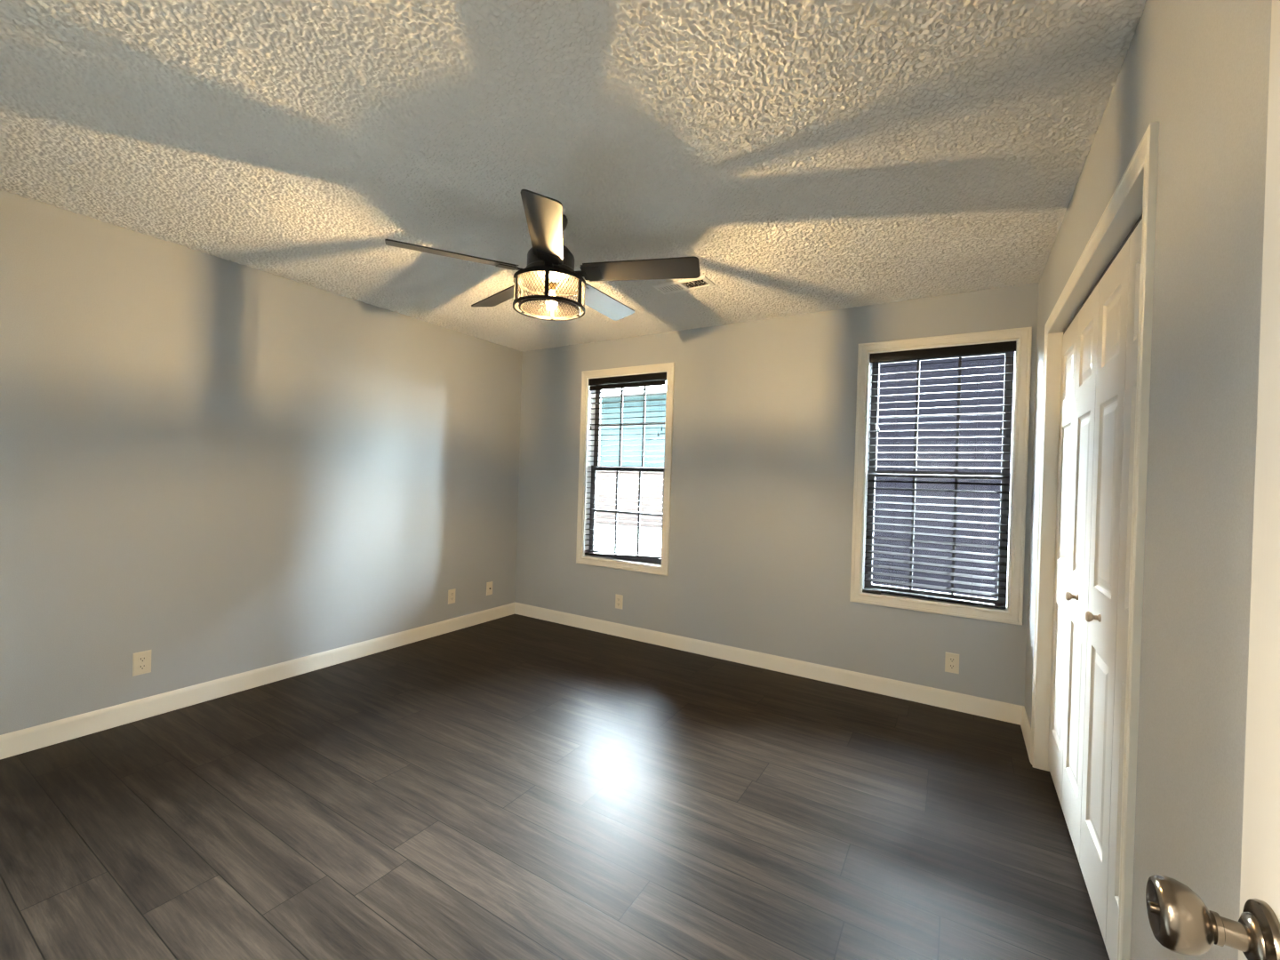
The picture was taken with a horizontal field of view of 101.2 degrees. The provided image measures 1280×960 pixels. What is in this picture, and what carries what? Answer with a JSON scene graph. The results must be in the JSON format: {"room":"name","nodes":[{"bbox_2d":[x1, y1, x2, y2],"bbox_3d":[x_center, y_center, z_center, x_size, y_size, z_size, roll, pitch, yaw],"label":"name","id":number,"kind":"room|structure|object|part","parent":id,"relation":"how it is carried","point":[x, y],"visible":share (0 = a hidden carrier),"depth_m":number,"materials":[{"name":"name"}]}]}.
{"room":"empty bedroom","nodes":[
{"label":"empty bedroom","id":0,"kind":"room"},
{"bbox_2d":[0,189,522,735],"bbox_3d":[-2.131,-0.003,3.364,0.120,2.440,3.655,2,0,31],"label":"wall","id":1,"kind":"structure","parent":0,"point":[217,468],"depth_m":2.88,"materials":[{"name":"grey paint"}]},
{"bbox_2d":[132,649,151,676],"bbox_3d":[-2.517,0.925,2.658,0.008,0.115,0.070,2,0,31],"label":"electrical outlet","id":2,"kind":"object","parent":1,"relation":"attached to","point":[141,660],"visible":1,"depth_m":2.65,"materials":[{"name":"beige plastic"}]},
{"bbox_2d":[137,656,146,662],"bbox_3d":[-2.514,0.906,2.656,0.002,0.027,0.034,2,0,31],"label":"receptacle","id":3,"kind":"object","parent":2,"relation":"attached to","point":[140,659],"depth_m":2.66,"materials":[{"name":"beige plastic"}]},
{"bbox_2d":[137,664,146,670],"bbox_3d":[-2.515,0.945,2.656,0.002,0.027,0.034,2,0,31],"label":"receptacle","id":4,"kind":"object","parent":2,"relation":"attached to","point":[140,667],"depth_m":2.66,"materials":[{"name":"beige plastic"}]},
{"bbox_2d":[0,602,515,759],"bbox_3d":[-2.108,1.168,3.333,0.016,0.101,3.655,2,0,31],"label":"baseboard","id":5,"kind":"structure","parent":1,"relation":"attached to","point":[30,739],"depth_m":2.90,"materials":[{"name":"white paint"}]},
{"bbox_2d":[448,588,455,604],"bbox_3d":[-1.531,0.948,4.278,0.008,0.115,0.070,2,0,31],"label":"electrical outlet","id":6,"kind":"object","parent":1,"relation":"attached to","point":[452,592],"visible":1,"depth_m":4.27,"materials":[{"name":"beige plastic"}]},
{"bbox_2d":[486,581,492,595],"bbox_3d":[-1.318,0.954,4.619,0.016,0.115,0.070,2,0,31],"label":"cable plate","id":7,"kind":"object","parent":1,"relation":"attached to","point":[489,585],"visible":1,"depth_m":4.62,"materials":[{"name":"beige plastic"}]},
{"bbox_2d":[0,614,1109,959],"bbox_3d":[-0.600,1.332,1.531,4.716,0.120,5.440,2,0,31],"label":"floor","id":8,"kind":"structure","parent":0,"point":[513,787],"depth_m":1.97,"materials":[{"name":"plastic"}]},
{"bbox_2d":[0,0,1146,351],"bbox_3d":[-0.522,-1.223,1.520,4.716,0.128,5.440,2,0,31],"label":"ceiling","id":9,"kind":"structure","parent":0,"point":[810,156],"depth_m":1.77,"materials":[{"name":"white paint"}]},
{"bbox_2d":[384,189,700,320],"bbox_3d":[-0.382,-0.961,2.379,1.288,0.410,1.244,2,0,31],"label":"ceiling fan","id":10,"kind":"object","parent":9,"relation":"hanging from","point":[549,274],"visible":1,"depth_m":2.25,"materials":[{"name":"black metal"}]},
{"bbox_3d":[-0.773,-0.927,2.165,0.497,0.006,0.138,2,14,-25],"label":"blade","id":11,"kind":"part","parent":10,"relation":"part of","materials":[{"name":"black wood"}]},
{"bbox_3d":[-0.681,-0.926,2.642,0.138,0.006,0.497,-17,13,-41],"label":"blade","id":12,"kind":"part","parent":10,"relation":"part of","materials":[{"name":"black wood"}]},
{"bbox_3d":[-0.520,-0.819,2.257,0.028,0.115,0.017,2,0,-35],"label":"cage post","id":13,"kind":"part","parent":10,"relation":"part of","materials":[{"name":"black metal"}]},
{"bbox_3d":[-0.347,-0.913,1.930,0.138,0.006,0.497,16,-1,-7],"label":"blade","id":14,"kind":"part","parent":10,"relation":"part of","materials":[{"name":"black wood"}]},
{"bbox_3d":[-0.389,-0.815,2.196,0.017,0.115,0.028,2,0,-5],"label":"cage post","id":15,"kind":"part","parent":10,"relation":"part of","materials":[{"name":"black metal"}]},
{"bbox_3d":[-0.400,-0.884,2.341,0.298,0.006,0.298,2,0,31],"label":"light plate","id":16,"kind":"part","parent":10,"relation":"part of","materials":[{"name":"black metal"}]},
{"bbox_2d":[549,283,555,291],"bbox_3d":[-0.394,-0.864,2.362,0.030,0.027,0.030,2,0,31],"label":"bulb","id":17,"kind":"object","parent":10,"relation":"attached to","point":[551,284],"depth_m":2.35,"materials":[{"name":"glass"}]},
{"bbox_3d":[-0.270,-0.812,2.280,0.028,0.115,0.017,2,0,25],"label":"cage post","id":18,"kind":"part","parent":10,"relation":"part of","materials":[{"name":"black metal"}]},
{"bbox_3d":[-0.199,-0.912,2.703,0.138,0.006,0.497,-14,-7,28],"label":"blade","id":19,"kind":"part","parent":10,"relation":"part of","materials":[{"name":"black wood"}]},
{"bbox_3d":[0.007,-0.904,2.263,0.497,0.006,0.138,2,-14,11],"label":"blade","id":20,"kind":"part","parent":10,"relation":"part of","materials":[{"name":"black wood"}]},
{"bbox_2d":[651,275,715,294],"bbox_3d":[0.256,-1.140,3.087,0.344,0.011,0.154,2,0,31],"label":"ceiling vent","id":21,"kind":"object","parent":9,"relation":"in","point":[676,286],"visible":1,"depth_m":3.08,"materials":[{"name":"white metal"}]},
{"bbox_2d":[515,282,1038,705],"bbox_3d":[0.817,0.085,3.789,4.716,2.440,0.140,2,0,31],"label":"wall","id":22,"kind":"structure","parent":0,"point":[764,411],"depth_m":3.68,"materials":[{"name":"grey paint"}]},
{"bbox_2d":[615,593,623,609],"bbox_3d":[-0.173,0.995,4.293,0.070,0.115,0.008,2,0,31],"label":"electrical outlet","id":23,"kind":"object","parent":22,"relation":"attached to","point":[619,598],"visible":1,"depth_m":4.29,"materials":[{"name":"beige plastic"}]},
{"bbox_2d":[576,362,674,575],"bbox_3d":[-0.105,-0.095,4.343,0.892,1.646,0.154,2,0,31],"label":"window","id":24,"kind":"structure","parent":22,"relation":"in","point":[647,565],"depth_m":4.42,"materials":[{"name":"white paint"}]},
{"bbox_2d":[584,371,666,559],"bbox_3d":[-0.127,-0.101,4.308,0.756,1.501,0.076,2,0,31],"label":"window blind","id":25,"kind":"object","parent":24,"relation":"attached to","point":[658,376],"visible":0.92,"depth_m":4.27,"materials":[{"name":"plastic"}]},
{"bbox_3d":[-0.311,-0.091,4.432,0.002,1.435,0.054,2,0,31],"label":"ladder cord","id":26,"kind":"part","parent":25,"relation":"part of","materials":[{"name":"fabric"}]},
{"bbox_3d":[-0.143,0.620,4.320,0.738,0.059,0.050,2,0,31],"label":"rail","id":27,"kind":"part","parent":25,"relation":"part of","materials":[{"name":"plastic"}]},
{"bbox_3d":[0.055,-0.091,4.209,0.002,1.410,0.054,2,0,31],"label":"ladder cord","id":28,"kind":"part","parent":25,"relation":"part of","materials":[{"name":"fabric"}]},
{"bbox_3d":[-0.103,0.273,4.367,0.754,0.776,0.030,2,0,31],"label":"sash","id":29,"kind":"part","parent":24,"relation":"part of","materials":[{"name":"grey"}]},
{"bbox_3d":[-0.064,-0.462,4.391,0.754,0.776,0.030,2,0,31],"label":"sash","id":30,"kind":"part","parent":24,"relation":"part of","materials":[{"name":"grey"}]},
{"bbox_2d":[514,602,1023,724],"bbox_3d":[0.472,1.244,3.891,3.846,0.101,0.016,2,0,31],"label":"baseboard","id":31,"kind":"structure","parent":22,"relation":"attached to","point":[973,705],"depth_m":3.52,"materials":[{"name":"white paint"}]},
{"bbox_2d":[849,327,1031,625],"bbox_3d":[1.789,-0.032,3.189,0.894,1.646,0.154,2,0,31],"label":"window","id":32,"kind":"structure","parent":22,"relation":"in","point":[1021,359],"depth_m":3.12,"materials":[{"name":"white paint"}]},
{"bbox_3d":[1.791,0.336,3.213,0.756,0.776,0.030,2,0,31],"label":"sash","id":33,"kind":"part","parent":32,"relation":"part of","materials":[{"name":"grey"}]},
{"bbox_2d":[862,340,1016,608],"bbox_3d":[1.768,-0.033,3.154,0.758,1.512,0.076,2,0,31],"label":"window blind","id":34,"kind":"object","parent":32,"relation":"attached to","point":[1005,346],"visible":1,"depth_m":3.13,"materials":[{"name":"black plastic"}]},
{"bbox_3d":[1.482,-0.564,3.301,0.002,0.430,0.004,2,0,31],"label":"pull cord","id":35,"kind":"part","parent":34,"relation":"part of","materials":[{"name":"fabric"}]},
{"bbox_3d":[1.498,-0.553,3.292,0.002,0.450,0.007,2,0,-36],"label":"pull cord","id":36,"kind":"part","parent":34,"relation":"part of","materials":[{"name":"white fabric"}]},
{"bbox_3d":[1.583,-0.023,3.278,0.002,1.446,0.054,2,0,31],"label":"ladder cord","id":37,"kind":"part","parent":34,"relation":"part of","materials":[{"name":"fabric"}]},
{"bbox_3d":[1.750,0.707,3.166,0.740,0.018,0.050,2,0,31],"label":"rail","id":38,"kind":"part","parent":34,"relation":"part of","materials":[{"name":"plastic"}]},
{"bbox_3d":[1.949,-0.010,3.055,0.002,1.447,0.054,2,0,31],"label":"ladder cord","id":39,"kind":"part","parent":34,"relation":"part of","materials":[{"name":"fabric"}]},
{"bbox_3d":[2.041,-0.525,2.961,0.002,0.470,0.004,2,0,31],"label":"pull cord","id":40,"kind":"part","parent":34,"relation":"part of","materials":[{"name":"white fabric"}]},
{"bbox_3d":[2.054,-0.585,2.953,0.002,0.350,0.006,2,0,-30],"label":"pull cord","id":41,"kind":"part","parent":34,"relation":"part of","materials":[{"name":"fabric"}]},
{"bbox_3d":[1.830,-0.399,3.237,0.756,0.776,0.030,2,0,31],"label":"sash","id":42,"kind":"part","parent":32,"relation":"part of","materials":[{"name":"grey"}]},
{"bbox_2d":[944,652,959,673],"bbox_3d":[1.826,1.071,3.075,0.070,0.115,0.008,2,0,31],"label":"electrical outlet","id":43,"kind":"object","parent":22,"relation":"attached to","point":[951,660],"visible":1,"depth_m":3.07,"materials":[{"name":"beige plastic"}]},
{"bbox_2d":[948,656,955,662],"bbox_3d":[1.825,1.052,3.073,0.034,0.027,0.002,2,0,31],"label":"receptacle","id":44,"kind":"object","parent":43,"relation":"attached to","point":[950,659],"depth_m":3.07,"materials":[{"name":"beige plastic"}]},
{"bbox_2d":[948,664,955,669],"bbox_3d":[1.824,1.090,3.073,0.034,0.027,0.002,2,0,31],"label":"receptacle","id":45,"kind":"object","parent":43,"relation":"attached to","point":[950,666],"depth_m":3.07,"materials":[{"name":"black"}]},
{"bbox_2d":[1024,0,1271,959],"bbox_3d":[1.219,0.108,1.252,0.110,2.440,3.775,2,0,31],"label":"wall","id":46,"kind":"structure","parent":0,"point":[1199,69],"depth_m":0.89,"materials":[{"name":"grey paint"}]},
{"bbox_2d":[1020,706,1031,761],"bbox_3d":[1.989,1.295,2.702,0.016,0.101,0.468,2,0,31],"label":"baseboard","id":47,"kind":"structure","parent":46,"relation":"attached to","point":[1025,725],"depth_m":2.70,"materials":[{"name":"white paint"}]},
{"bbox_2d":[1048,281,1099,862],"bbox_3d":[1.715,0.321,2.103,0.066,1.976,0.747,2,0,31],"label":"door","id":48,"kind":"structure","parent":46,"relation":"in","point":[1079,340],"depth_m":2.04,"materials":[{"name":"white paint"}]},
{"bbox_3d":[1.600,0.432,1.950,0.036,0.033,0.033,2,0,31],"label":"knob","id":49,"kind":"part","parent":48,"relation":"part of","materials":[{"name":"beige"}]},
{"bbox_2d":[1030,121,1159,959],"bbox_3d":[1.524,0.294,1.780,0.124,2.082,1.615,2,0,31],"label":"door frame","id":50,"kind":"structure","parent":46,"relation":"attached to","point":[1133,199],"depth_m":1.31,"materials":[{"name":"white paint"}]},
{"bbox_2d":[1079,218,1142,959],"bbox_3d":[1.325,0.312,1.462,0.066,1.976,0.747,2,0,31],"label":"door","id":51,"kind":"structure","parent":46,"relation":"in","point":[1107,615],"depth_m":1.54,"materials":[{"name":"white paint"}]},
{"bbox_3d":[1.410,0.427,1.638,0.036,0.033,0.033,2,0,31],"label":"knob","id":52,"kind":"part","parent":51,"relation":"part of","materials":[{"name":"beige"}]},
{"bbox_3d":[-1.471,0.028,0.752,3.966,2.440,0.120,2,0,31],"label":"wall","id":53,"kind":"structure","parent":0,"visible":0},
{"bbox_2d":[1145,0,1279,959],"bbox_3d":[0.351,0.284,0.177,0.112,2.020,0.768,2,0,31],"label":"door","id":54,"kind":"structure","parent":53,"relation":"in","point":[1180,920],"depth_m":0.47,"materials":[{"name":"white paint"}]},
{"bbox_3d":[0.501,0.394,0.466,0.068,0.057,0.057,2,0,31],"label":"knob","id":55,"kind":"part","parent":54,"relation":"part of","materials":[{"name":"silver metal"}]},
{"label":"outside","id":56,"kind":"structure","parent":0,"visible":0},
{"bbox_2d":[594,522,661,555],"bbox_3d":[19.279,2.353,33.707,85.000,0.280,69.500,2,0,31],"label":"ground","id":57,"kind":"structure","parent":56,"point":[611,528],"depth_m":14.90,"materials":[{"name":"grey"}]}
]}

